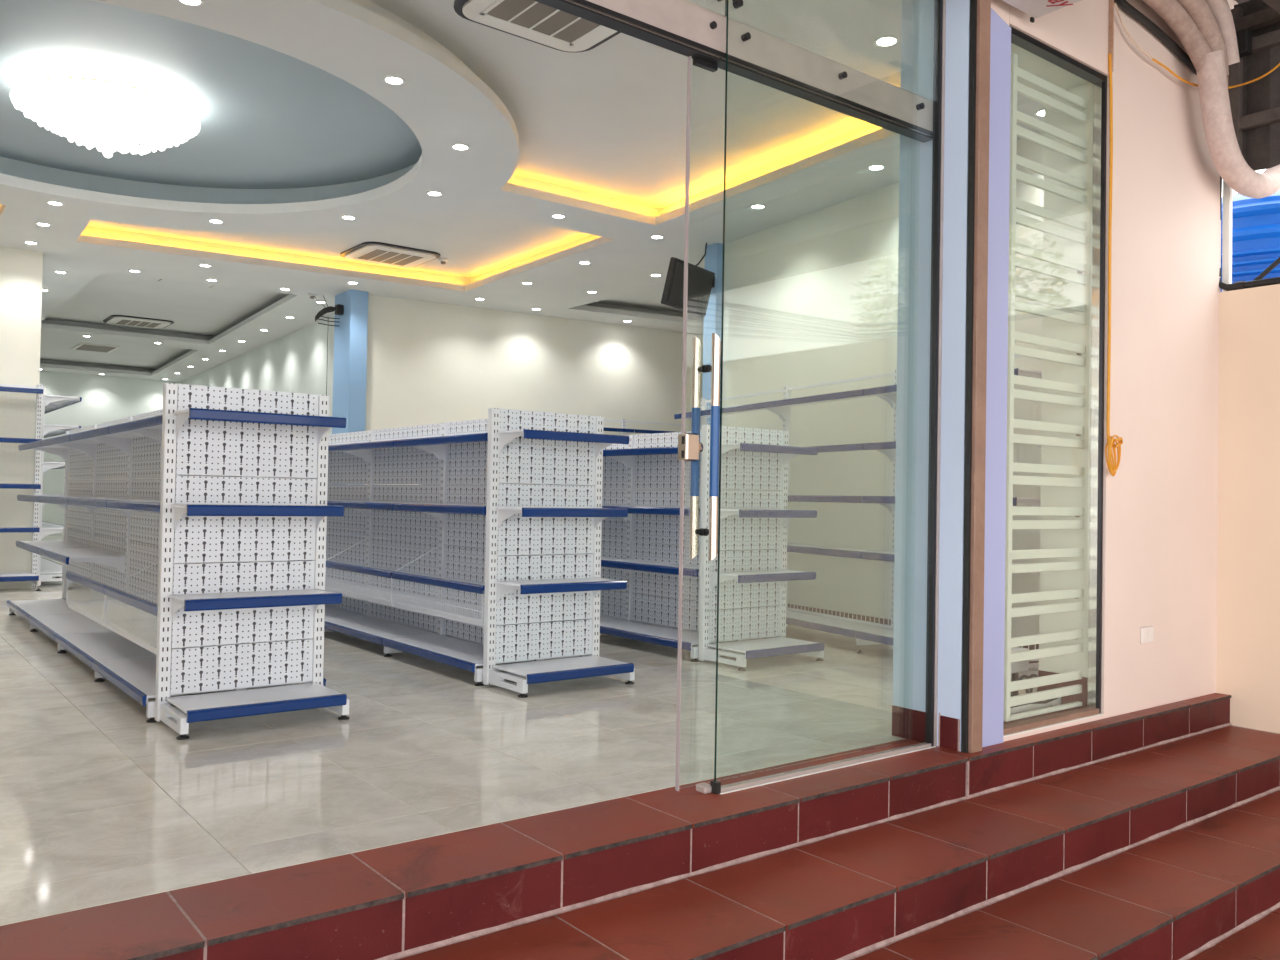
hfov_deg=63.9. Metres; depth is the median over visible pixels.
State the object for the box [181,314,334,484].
wall
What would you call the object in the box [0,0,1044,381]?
ceiling
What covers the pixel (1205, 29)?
duct pipe
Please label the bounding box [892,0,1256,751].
wall
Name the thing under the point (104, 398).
wall
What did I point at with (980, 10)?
door frame
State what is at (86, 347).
grille
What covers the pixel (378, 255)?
ceiling vent
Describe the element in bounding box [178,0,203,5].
recessed light
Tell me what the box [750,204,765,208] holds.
recessed light
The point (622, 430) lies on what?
wall shelving
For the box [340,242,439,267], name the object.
air conditioner
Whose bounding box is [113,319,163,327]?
ceiling vent
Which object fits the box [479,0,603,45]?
ceiling vent
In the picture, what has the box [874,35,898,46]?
recessed light
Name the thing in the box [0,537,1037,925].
floor
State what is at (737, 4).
fitting
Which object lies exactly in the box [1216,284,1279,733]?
wall
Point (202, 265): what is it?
recessed light
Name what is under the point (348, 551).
basket
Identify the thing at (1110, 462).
cable
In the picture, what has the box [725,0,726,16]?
window
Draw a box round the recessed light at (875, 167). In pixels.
[867,164,884,170]
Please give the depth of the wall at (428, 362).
13.81 m
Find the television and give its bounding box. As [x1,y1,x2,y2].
[661,243,714,315]
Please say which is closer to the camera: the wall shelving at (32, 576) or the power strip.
the power strip
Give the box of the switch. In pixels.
[1144,628,1152,640]
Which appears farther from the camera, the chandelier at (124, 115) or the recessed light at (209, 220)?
the recessed light at (209, 220)
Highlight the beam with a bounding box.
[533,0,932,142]
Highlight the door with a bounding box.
[675,56,720,790]
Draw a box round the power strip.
[1010,697,1060,714]
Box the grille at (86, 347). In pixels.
[75,344,115,351]
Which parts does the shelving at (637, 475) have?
panel, shelf, panel, panel, panel, panel, price rail, price rail, price rail, shelf, price rail, panel, panel, panel, panel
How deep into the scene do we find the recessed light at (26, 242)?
10.35 m
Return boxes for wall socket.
[1140,626,1153,643]
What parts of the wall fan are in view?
blade, motor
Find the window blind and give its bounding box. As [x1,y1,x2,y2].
[1004,53,1087,721]
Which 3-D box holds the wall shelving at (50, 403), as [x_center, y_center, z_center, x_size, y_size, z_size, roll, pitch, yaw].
[-7.291,0.079,12.383,0.440,2.120,3.652,2,-1,-38]
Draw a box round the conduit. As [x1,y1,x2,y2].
[1115,0,1196,74]
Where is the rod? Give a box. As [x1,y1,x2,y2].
[1253,257,1279,280]
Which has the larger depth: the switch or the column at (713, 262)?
the column at (713, 262)
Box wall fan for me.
[314,295,343,394]
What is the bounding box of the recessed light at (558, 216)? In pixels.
[551,214,565,218]
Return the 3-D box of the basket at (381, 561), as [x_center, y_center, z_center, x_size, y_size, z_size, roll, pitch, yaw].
[-1.835,0.631,7.218,0.360,0.389,1.188,2,-1,-38]
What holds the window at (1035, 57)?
in the wall at (1159, 553)
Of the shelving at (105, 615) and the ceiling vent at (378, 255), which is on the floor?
the shelving at (105, 615)
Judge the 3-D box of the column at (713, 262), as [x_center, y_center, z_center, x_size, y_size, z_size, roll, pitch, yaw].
[0.694,-0.529,9.959,0.100,3.530,0.180,2,-1,-38]
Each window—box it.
[696,0,945,794]
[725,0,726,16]
[1003,26,1106,736]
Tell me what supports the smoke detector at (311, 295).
attached to the ceiling
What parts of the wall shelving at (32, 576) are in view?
price rail, price rail, price rail, price rail, price rail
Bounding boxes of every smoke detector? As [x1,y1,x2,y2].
[308,293,316,298]
[438,258,447,263]
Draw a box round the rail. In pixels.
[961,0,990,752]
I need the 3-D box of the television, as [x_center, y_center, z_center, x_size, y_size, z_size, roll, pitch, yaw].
[0.485,-1.931,9.558,0.168,0.732,0.860,0,-1,34]
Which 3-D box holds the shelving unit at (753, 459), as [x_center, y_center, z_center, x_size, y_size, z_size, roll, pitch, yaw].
[0.816,0.416,6.695,0.756,1.530,0.425,2,-1,-38]
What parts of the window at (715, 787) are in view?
frame post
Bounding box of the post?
[1222,180,1232,291]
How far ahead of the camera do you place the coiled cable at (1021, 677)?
5.42 m
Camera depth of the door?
3.68 m
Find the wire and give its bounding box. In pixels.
[1114,3,1279,88]
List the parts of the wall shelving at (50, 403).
shelf, shelf, shelf, shelf, shelf, shelf, price rail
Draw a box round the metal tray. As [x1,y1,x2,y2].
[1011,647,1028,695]
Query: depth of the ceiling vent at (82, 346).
19.16 m
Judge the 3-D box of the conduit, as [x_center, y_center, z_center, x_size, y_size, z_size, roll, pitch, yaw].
[2.726,-2.342,5.391,0.920,0.191,0.038,2,-1,-38]
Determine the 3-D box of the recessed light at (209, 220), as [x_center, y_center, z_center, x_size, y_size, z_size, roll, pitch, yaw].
[-3.886,-2.370,9.411,0.132,0.007,0.132,2,-1,-38]
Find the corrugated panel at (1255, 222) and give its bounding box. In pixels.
[1221,189,1279,291]
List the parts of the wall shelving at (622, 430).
panel, price rail, price rail, cross rail, panel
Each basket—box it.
[66,561,158,627]
[271,539,365,586]
[325,546,438,606]
[391,571,484,626]
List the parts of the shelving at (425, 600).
panel, panel, panel, panel, panel, price rail, price rail, price rail, panel, panel, panel, panel, price rail, price rail, price rail, panel, panel, panel, panel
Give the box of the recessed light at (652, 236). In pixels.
[650,235,663,238]
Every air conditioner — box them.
[103,315,173,328]
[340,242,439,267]
[454,0,620,51]
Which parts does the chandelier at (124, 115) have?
ceiling plate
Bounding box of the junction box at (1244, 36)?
[1236,28,1251,57]
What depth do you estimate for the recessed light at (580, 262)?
10.80 m
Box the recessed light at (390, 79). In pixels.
[383,75,404,84]
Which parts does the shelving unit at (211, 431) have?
shelf, shelf, panel, panel, panel, panel, shelf, price rail, price rail, price rail, price rail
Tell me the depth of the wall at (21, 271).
10.65 m
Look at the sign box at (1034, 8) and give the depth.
4.50 m
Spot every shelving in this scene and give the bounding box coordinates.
[0,384,42,590]
[6,409,325,722]
[37,386,81,585]
[254,418,587,685]
[393,431,775,661]
[602,419,690,545]
[674,355,1041,677]
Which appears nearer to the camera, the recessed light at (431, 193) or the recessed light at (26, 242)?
the recessed light at (431, 193)
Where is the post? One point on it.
(1227, 191)
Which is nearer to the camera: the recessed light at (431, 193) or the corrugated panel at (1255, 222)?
the corrugated panel at (1255, 222)
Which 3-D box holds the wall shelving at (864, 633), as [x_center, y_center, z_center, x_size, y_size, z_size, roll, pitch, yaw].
[1.365,0.210,7.814,0.380,2.000,4.162,2,-1,-27]
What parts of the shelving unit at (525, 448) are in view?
shelf, shelf, panel, panel, panel, panel, shelf, price rail, price rail, price rail, price rail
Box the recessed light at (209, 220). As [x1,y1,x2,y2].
[208,219,223,222]
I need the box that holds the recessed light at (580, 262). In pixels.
[578,261,590,263]
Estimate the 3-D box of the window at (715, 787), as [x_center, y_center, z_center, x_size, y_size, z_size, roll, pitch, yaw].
[0.774,-0.595,4.097,1.314,3.461,0.090,2,-1,-38]
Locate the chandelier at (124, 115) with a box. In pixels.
[10,75,200,157]
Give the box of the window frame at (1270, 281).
[1219,176,1279,290]
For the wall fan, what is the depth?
12.58 m
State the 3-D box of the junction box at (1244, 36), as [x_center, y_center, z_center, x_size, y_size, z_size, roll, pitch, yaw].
[3.380,-2.456,5.784,0.076,0.130,0.100,2,-1,-38]
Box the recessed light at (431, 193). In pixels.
[426,191,442,195]
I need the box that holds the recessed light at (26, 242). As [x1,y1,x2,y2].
[24,241,38,244]
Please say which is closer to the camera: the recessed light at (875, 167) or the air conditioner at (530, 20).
the air conditioner at (530, 20)
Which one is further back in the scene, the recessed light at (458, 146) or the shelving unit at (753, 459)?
the recessed light at (458, 146)
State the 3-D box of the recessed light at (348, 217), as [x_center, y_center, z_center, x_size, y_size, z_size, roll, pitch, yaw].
[-2.613,-2.352,9.207,0.132,0.007,0.132,2,-1,-38]
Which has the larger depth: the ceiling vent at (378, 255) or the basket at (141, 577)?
the ceiling vent at (378, 255)
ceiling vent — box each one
[71,343,119,352]
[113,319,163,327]
[354,248,427,266]
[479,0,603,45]
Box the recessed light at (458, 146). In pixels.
[451,143,469,149]
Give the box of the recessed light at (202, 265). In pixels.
[199,264,211,266]
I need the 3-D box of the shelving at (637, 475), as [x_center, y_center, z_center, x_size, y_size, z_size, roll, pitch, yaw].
[-0.807,0.424,8.780,0.850,1.530,4.852,2,-1,-38]
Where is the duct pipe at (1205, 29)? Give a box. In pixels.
[1142,0,1279,198]
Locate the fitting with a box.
[717,0,742,8]
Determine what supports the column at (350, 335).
on the floor
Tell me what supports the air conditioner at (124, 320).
attached to the ceiling
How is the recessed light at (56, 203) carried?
in the ceiling
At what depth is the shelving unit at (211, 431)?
4.77 m
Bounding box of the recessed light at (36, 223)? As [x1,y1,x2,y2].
[35,222,50,225]
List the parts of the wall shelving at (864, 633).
price rail, shelf, cross rail, panel, price rail, price rail, price rail, price rail, shelf, shelf, price rail, panel, cross rail, price rail, price rail, price rail, price rail, price rail, shelf, shelf, panel, shelf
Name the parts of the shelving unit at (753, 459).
shelf, shelf, panel, panel, panel, panel, shelf, price rail, price rail, price rail, price rail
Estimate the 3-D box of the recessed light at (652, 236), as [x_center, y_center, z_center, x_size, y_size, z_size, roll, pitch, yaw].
[0.162,-2.295,9.703,0.132,0.007,0.132,2,-1,-38]
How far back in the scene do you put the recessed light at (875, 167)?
7.57 m
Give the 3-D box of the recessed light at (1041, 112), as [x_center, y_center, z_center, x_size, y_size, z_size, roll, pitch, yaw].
[2.551,-2.310,6.456,0.132,0.007,0.132,2,-1,-38]
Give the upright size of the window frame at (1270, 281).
0.778 m
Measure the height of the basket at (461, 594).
0.389 m
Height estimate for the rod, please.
0.472 m
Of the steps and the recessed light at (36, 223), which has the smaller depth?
the steps
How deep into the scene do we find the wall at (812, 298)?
8.47 m
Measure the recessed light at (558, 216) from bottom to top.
0.007 m
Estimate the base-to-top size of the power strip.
0.061 m
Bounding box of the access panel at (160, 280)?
[158,279,213,287]
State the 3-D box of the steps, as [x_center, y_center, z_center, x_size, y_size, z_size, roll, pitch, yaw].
[-0.177,1.590,2.444,9.600,1.000,1.684,2,-1,-38]
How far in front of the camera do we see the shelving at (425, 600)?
7.00 m
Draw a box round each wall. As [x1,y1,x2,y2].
[0,246,42,588]
[39,371,180,536]
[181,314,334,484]
[363,295,702,545]
[722,131,1043,662]
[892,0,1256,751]
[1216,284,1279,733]
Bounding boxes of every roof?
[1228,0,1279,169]
[1234,0,1279,30]
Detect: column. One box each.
[331,289,367,535]
[702,243,722,424]
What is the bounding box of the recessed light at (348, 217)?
[341,215,355,219]
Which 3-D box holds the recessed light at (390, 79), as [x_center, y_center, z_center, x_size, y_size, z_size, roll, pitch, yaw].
[-1.469,-2.386,6.133,0.132,0.007,0.132,2,-1,-38]
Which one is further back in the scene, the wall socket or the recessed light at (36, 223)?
the recessed light at (36, 223)
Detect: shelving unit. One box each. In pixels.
[155,383,349,739]
[483,408,634,697]
[698,425,823,670]
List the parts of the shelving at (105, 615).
price rail, price rail, price rail, price rail, price rail, price rail, shelf, price rail, shelf, price rail, price rail, panel, panel, panel, panel, shelf, shelf, shelf, price rail, price rail, panel, panel, panel, panel, shelf, price rail, shelf, price rail, price rail, panel, panel, panel, shelf, panel, panel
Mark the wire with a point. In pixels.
(1115, 4)
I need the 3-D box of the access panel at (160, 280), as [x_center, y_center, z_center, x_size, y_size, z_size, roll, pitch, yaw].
[-5.756,-2.518,13.081,0.630,0.008,0.410,2,-1,-38]
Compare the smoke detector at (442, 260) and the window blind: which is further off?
the smoke detector at (442, 260)
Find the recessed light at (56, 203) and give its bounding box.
[46,201,63,205]
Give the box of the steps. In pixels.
[0,693,1279,959]
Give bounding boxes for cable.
[1011,674,1037,696]
[1105,53,1122,475]
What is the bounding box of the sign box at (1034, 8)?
[1002,0,1081,22]
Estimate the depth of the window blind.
4.94 m
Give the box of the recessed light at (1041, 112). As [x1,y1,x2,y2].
[1035,108,1044,116]
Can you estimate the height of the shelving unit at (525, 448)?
1.530 m
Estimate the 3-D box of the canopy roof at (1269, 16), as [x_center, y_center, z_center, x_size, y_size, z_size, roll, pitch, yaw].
[1.889,-2.793,-0.280,10.500,0.340,8.020,2,-1,-38]

